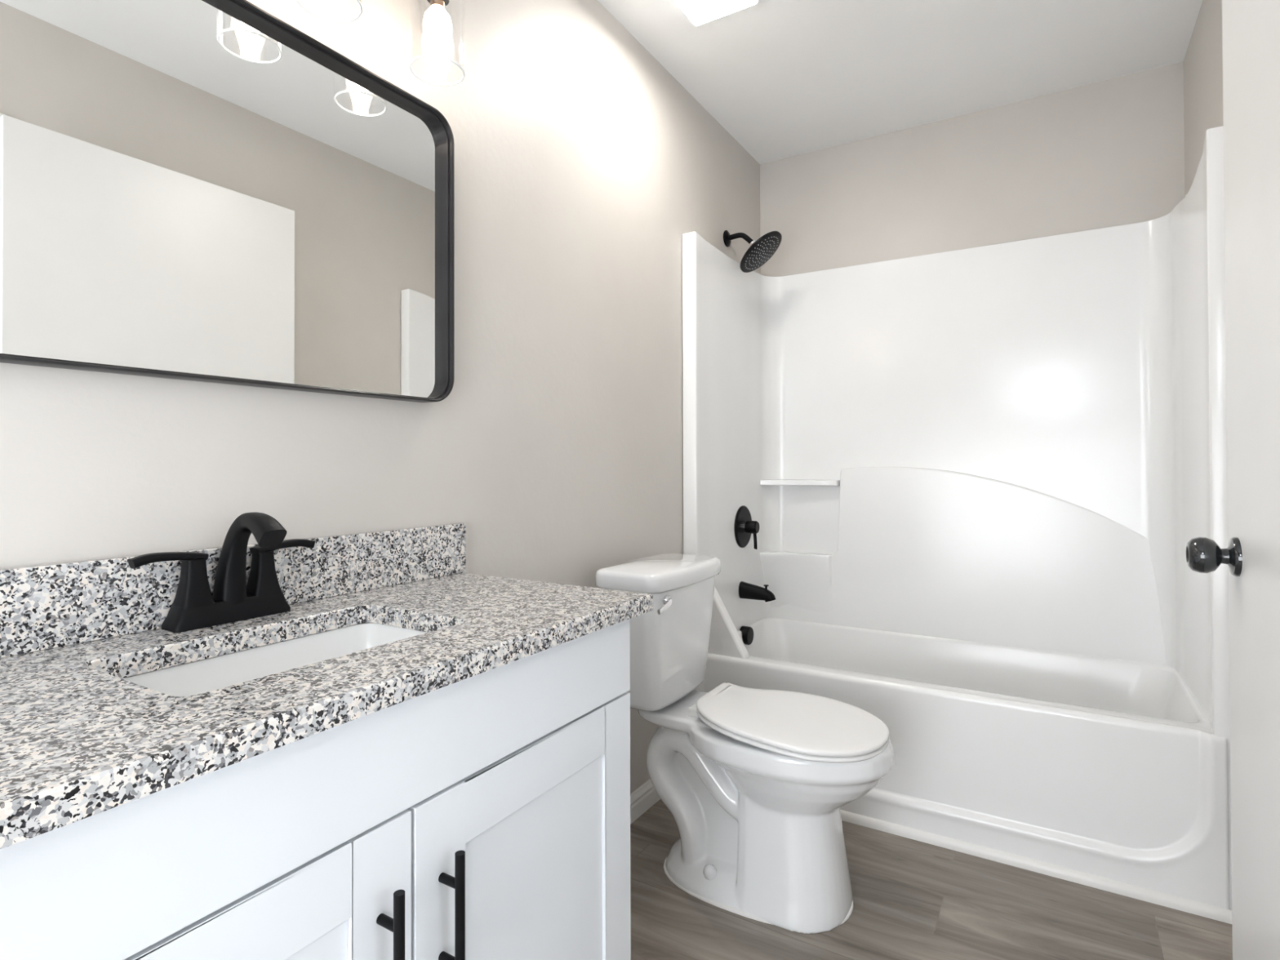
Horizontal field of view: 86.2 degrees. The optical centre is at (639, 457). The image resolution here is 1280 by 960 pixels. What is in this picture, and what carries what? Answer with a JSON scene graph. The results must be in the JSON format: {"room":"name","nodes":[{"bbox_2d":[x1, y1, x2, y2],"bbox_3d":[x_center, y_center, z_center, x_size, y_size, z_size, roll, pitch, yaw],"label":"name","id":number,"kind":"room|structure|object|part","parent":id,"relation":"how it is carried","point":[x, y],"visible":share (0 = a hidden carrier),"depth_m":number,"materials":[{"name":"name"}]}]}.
{"room":"bathroom","nodes":[
{"label":"bathroom","id":0,"kind":"room"},
{"bbox_2d":[0,0,760,794],"bbox_3d":[-0.554,-0.113,1.385,0.100,2.476,4.290,0,-1,31],"label":"wall","id":1,"kind":"structure","parent":0,"point":[583,166],"depth_m":1.65,"materials":[{"name":"paint"}]},
{"bbox_2d":[0,0,453,402],"bbox_3d":[-0.653,-0.426,1.090,0.038,0.615,0.915,0,-1,31],"label":"wall mirror","id":2,"kind":"object","parent":1,"relation":"attached to","point":[211,191],"visible":1,"depth_m":1.08,"materials":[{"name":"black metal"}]},
{"bbox_2d":[0,523,466,657],"bbox_3d":[-0.673,0.197,1.069,0.018,0.109,1.070,0,-1,31],"label":"backsplash","id":3,"kind":"structure","parent":1,"relation":"attached to","point":[46,606],"depth_m":0.99,"materials":[{"name":"stone"}]},
{"bbox_2d":[296,0,465,86],"bbox_3d":[-0.544,-0.944,1.144,0.178,0.396,0.567,0,-1,31],"label":"vanity light","id":4,"kind":"object","parent":1,"relation":"attached to","point":[437,23],"visible":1,"depth_m":1.30,"materials":[{"name":"glass"}]},
{"bbox_3d":[-0.391,-0.845,1.322,0.104,0.195,0.104,0,-1,31],"label":"lamp shade","id":5,"kind":"part","parent":4,"relation":"part of","materials":[{"name":"clear glass"}]},
{"bbox_3d":[-0.391,-0.811,1.321,0.055,0.118,0.055,0,-1,31],"label":"bulb","id":6,"kind":"part","parent":4,"relation":"part of","materials":[{"name":"white glass"}]},
{"bbox_3d":[-0.400,-0.987,1.328,0.087,0.202,0.068,0,-1,31],"label":"lamp arm","id":7,"kind":"part","parent":4,"relation":"part of","materials":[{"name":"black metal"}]},
{"bbox_2d":[630,778,660,824],"bbox_3d":[-0.133,1.089,1.951,0.014,0.080,1.088,0,-1,31],"label":"baseboard","id":8,"kind":"structure","parent":1,"relation":"attached to","point":[646,796],"depth_m":2.17,"materials":[{"name":"paint"}]},
{"bbox_2d":[723,230,782,272],"bbox_3d":[0.450,-0.837,2.729,0.229,0.181,0.202,0,-1,31],"label":"shower head","id":9,"kind":"object","parent":1,"relation":"attached to","point":[760,251],"visible":1,"depth_m":2.71},
{"bbox_3d":[0.407,-0.878,2.758,0.120,0.062,0.023,0,-1,31],"label":"shower arm","id":10,"kind":"part","parent":9,"relation":"part of","materials":[{"name":"black metal"}]},
{"bbox_3d":[0.479,-0.814,2.711,0.159,0.134,0.202,0,-1,31],"label":"head plate","id":11,"kind":"part","parent":9,"relation":"part of","materials":[{"name":"black metal"}]},
{"bbox_2d":[597,0,1202,164],"bbox_3d":[0.660,-1.391,0.657,2.950,0.060,4.290,0,-1,31],"label":"ceiling","id":12,"kind":"structure","parent":0,"point":[784,78],"depth_m":2.28,"materials":[{"name":"paint"}]},
{"bbox_2d":[673,0,758,26],"bbox_3d":[0.197,-1.321,1.913,0.227,0.054,0.239,0,-1,31],"label":"ceiling light","id":13,"kind":"object","parent":12,"relation":"attached to","point":[699,12],"visible":1,"depth_m":1.97,"materials":[{"name":"paint"}]},
{"bbox_2d":[630,799,1232,959],"bbox_3d":[0.667,1.144,0.633,2.950,0.060,4.290,0,-1,31],"label":"floor","id":14,"kind":"structure","parent":0,"point":[913,900],"depth_m":1.67,"materials":[{"name":"grey wood"}]},
{"bbox_2d":[0,618,631,959],"bbox_3d":[-0.459,0.700,0.931,0.517,0.841,0.976,0,-1,31],"label":"vanity cabinet","id":15,"kind":"object","parent":14,"relation":"on","point":[486,815],"visible":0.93,"depth_m":0.79,"materials":[{"name":"paint"}]},
{"bbox_3d":[-0.406,0.719,0.612,0.020,0.599,0.485,0,-1,31],"label":"door","id":16,"kind":"part","parent":15,"relation":"part of","materials":[{"name":"paint"}]},
{"bbox_2d":[0,523,653,848],"bbox_3d":[-0.465,0.210,0.942,0.505,0.139,1.070,0,-1,31],"label":"countertop","id":17,"kind":"structure","parent":15,"relation":"on","point":[79,740],"depth_m":0.87,"materials":[{"name":"stone"}]},
{"bbox_2d":[127,511,315,632],"bbox_3d":[-0.593,0.166,1.034,0.151,0.168,0.272,0,-1,31],"label":"faucet","id":18,"kind":"object","parent":17,"relation":"on","point":[193,606],"visible":1,"depth_m":1.03,"materials":[{"name":"black metal"}]},
{"bbox_3d":[-0.681,0.145,0.987,0.027,0.018,0.099,0,-1,31],"label":"lever","id":19,"kind":"part","parent":18,"relation":"part of","materials":[{"name":"black metal"}]},
{"bbox_3d":[-0.663,0.187,1.016,0.042,0.072,0.046,0,-1,31],"label":"handle","id":20,"kind":"part","parent":18,"relation":"part of","materials":[{"name":"black metal"}]},
{"bbox_3d":[-0.636,0.234,1.060,0.050,0.033,0.172,0,-1,31],"label":"plate","id":21,"kind":"part","parent":18,"relation":"part of","materials":[{"name":"black metal"}]},
{"bbox_3d":[-0.592,0.154,1.034,0.148,0.144,0.040,0,-1,31],"label":"spout","id":22,"kind":"part","parent":18,"relation":"part of","materials":[{"name":"black metal"}]},
{"bbox_3d":[-0.609,0.187,1.105,0.042,0.072,0.046,0,-1,31],"label":"handle","id":23,"kind":"part","parent":18,"relation":"part of","materials":[{"name":"black metal"}]},
{"bbox_3d":[-0.592,0.146,1.135,0.027,0.018,0.099,0,-1,31],"label":"lever","id":24,"kind":"part","parent":18,"relation":"part of","materials":[{"name":"black metal"}]},
{"bbox_2d":[121,622,426,696],"bbox_3d":[-0.469,0.345,0.937,0.284,0.128,0.445,0,-1,31],"label":"sink","id":25,"kind":"object","parent":17,"relation":"in","point":[206,675],"visible":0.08,"depth_m":1.02,"materials":[{"name":"white ceramic"}]},
{"bbox_3d":[-0.279,0.573,0.767,0.039,0.177,0.012,0,-1,31],"label":"handle","id":26,"kind":"part","parent":15,"relation":"part of","materials":[{"name":"black metal"}]},
{"bbox_3d":[-0.232,0.574,0.845,0.039,0.177,0.012,0,-1,31],"label":"handle","id":27,"kind":"part","parent":15,"relation":"part of","materials":[{"name":"black metal"}]},
{"bbox_3d":[-0.151,0.722,1.031,0.020,0.599,0.486,0,-1,31],"label":"door","id":28,"kind":"part","parent":15,"relation":"part of","materials":[{"name":"paint"}]},
{"bbox_2d":[595,553,894,933],"bbox_3d":[0.287,0.714,1.822,0.739,0.826,0.439,0,-1,31],"label":"toilet","id":29,"kind":"object","parent":14,"relation":"on","point":[754,784],"visible":1,"depth_m":1.74,"materials":[{"name":"ceramic"}]},
{"bbox_3d":[0.069,0.328,1.968,0.221,0.051,0.420,0,-1,31],"label":"tank lid","id":30,"kind":"part","parent":29,"relation":"part of","materials":[{"name":"ceramic"}]},
{"bbox_3d":[0.067,0.378,1.760,0.025,0.034,0.102,0,-1,14],"label":"flush lever","id":31,"kind":"part","parent":29,"relation":"part of","materials":[{"name":"silver metal"}]},
{"bbox_3d":[0.070,0.522,1.966,0.197,0.334,0.390,0,-1,31],"label":"tank","id":32,"kind":"part","parent":29,"relation":"part of","materials":[{"name":"ceramic"}]},
{"bbox_3d":[0.314,0.908,1.815,0.689,0.437,0.381,0,-1,31],"label":"bowl","id":33,"kind":"part","parent":29,"relation":"part of","materials":[{"name":"ceramic"}]},
{"bbox_3d":[0.389,0.680,1.760,0.472,0.042,0.369,0,-1,31],"label":"seat","id":34,"kind":"part","parent":29,"relation":"part of","materials":[{"name":"plastic"}]},
{"bbox_3d":[0.389,0.665,1.760,0.474,0.046,0.371,0,-1,31],"label":"lid","id":35,"kind":"part","parent":29,"relation":"part of","materials":[{"name":"plastic"}]},
{"bbox_2d":[682,125,1231,910],"bbox_3d":[0.999,0.162,2.374,1.518,1.936,0.777,0,-1,31],"label":"bathtub","id":36,"kind":"object","parent":14,"relation":"on","point":[977,482],"visible":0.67,"depth_m":2.45,"materials":[{"name":"white plastic"}]},
{"bbox_2d":[739,626,753,644],"bbox_3d":[0.432,0.722,2.774,0.037,0.072,0.072,0,-1,31],"label":"overflow plate","id":37,"kind":"object","parent":36,"relation":"attached to","point":[747,632],"visible":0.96,"depth_m":2.75,"materials":[{"name":"black metal"}]},
{"bbox_2d":[733,505,759,549],"bbox_3d":[0.448,0.285,2.786,0.066,0.176,0.172,0,-1,31],"label":"shower valve","id":38,"kind":"object","parent":36,"relation":"attached to","point":[744,526],"visible":1,"depth_m":2.77,"materials":[{"name":"black metal"}]},
{"bbox_3d":[0.457,0.283,2.780,0.046,0.052,0.052,0,-1,31],"label":"handle","id":39,"kind":"part","parent":38,"relation":"part of","materials":[{"name":"black metal"}]},
{"bbox_3d":[0.467,0.336,2.774,0.017,0.073,0.014,0,-1,31],"label":"handle lever","id":40,"kind":"part","parent":38,"relation":"part of","materials":[{"name":"black metal"}]},
{"bbox_2d":[738,581,775,602],"bbox_3d":[0.472,0.541,2.752,0.150,0.074,0.060,0,-1,31],"label":"tub spout","id":41,"kind":"object","parent":36,"relation":"attached to","point":[746,590],"visible":1,"depth_m":2.74,"materials":[{"name":"black metal"}]},
{"bbox_2d":[760,551,832,612],"bbox_3d":[0.663,0.543,2.906,0.300,0.267,0.082,0,-1,31],"label":"shelf","id":42,"kind":"object","parent":36,"relation":"attached to","point":[799,582],"depth_m":2.92,"materials":[{"name":"white plastic"}]},
{"bbox_2d":[760,479,839,485],"bbox_3d":[0.681,0.107,2.918,0.325,0.023,0.094,0,-1,31],"label":"shelf","id":43,"kind":"object","parent":36,"relation":"attached to","point":[763,482],"depth_m":2.91,"materials":[{"name":"white plastic"}]},
{"bbox_3d":[1.174,0.374,2.662,1.420,0.676,0.046,0,-1,31],"label":"panel","id":44,"kind":"part","parent":36,"relation":"part of","materials":[{"name":"white plastic"}]},
{"bbox_2d":[737,617,1212,733],"bbox_3d":[1.006,0.869,2.374,1.516,0.352,0.735,0,-1,31],"label":"basin","id":45,"kind":"object","parent":36,"relation":"in","point":[913,681],"depth_m":2.34,"materials":[{"name":"white plastic"}]},
{"bbox_2d":[760,61,1184,276],"bbox_3d":[1.279,-0.105,2.722,1.644,2.476,0.100,0,-1,31],"label":"wall","id":46,"kind":"structure","parent":0,"point":[1110,153],"depth_m":2.63,"materials":[{"name":"paint"}]},
{"bbox_2d":[840,809,1232,924],"bbox_3d":[0.800,1.114,2.033,1.516,0.028,0.019,0,-1,31],"label":"trim","id":47,"kind":"structure","parent":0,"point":[1211,912],"depth_m":1.84,"materials":[{"name":"paint"}]},
{"bbox_2d":[1183,0,1223,196],"bbox_3d":[0.838,-0.125,0.539,0.110,2.476,4.090,0,-1,31],"label":"wall","id":48,"kind":"structure","parent":0,"point":[1203,58],"depth_m":2.04,"materials":[{"name":"paint"}]},
{"bbox_2d":[1186,0,1279,959],"bbox_3d":[0.842,0.060,0.810,0.154,2.086,0.875,0,-1,27],"label":"door","id":49,"kind":"structure","parent":48,"relation":"in","point":[1251,28],"depth_m":1.05,"materials":[{"name":"paint"}]},
{"bbox_3d":[0.968,0.166,1.154,0.068,0.065,0.065,0,-1,31],"label":"knob","id":50,"kind":"part","parent":49,"relation":"part of","materials":[{"name":"black metal"}]}
]}

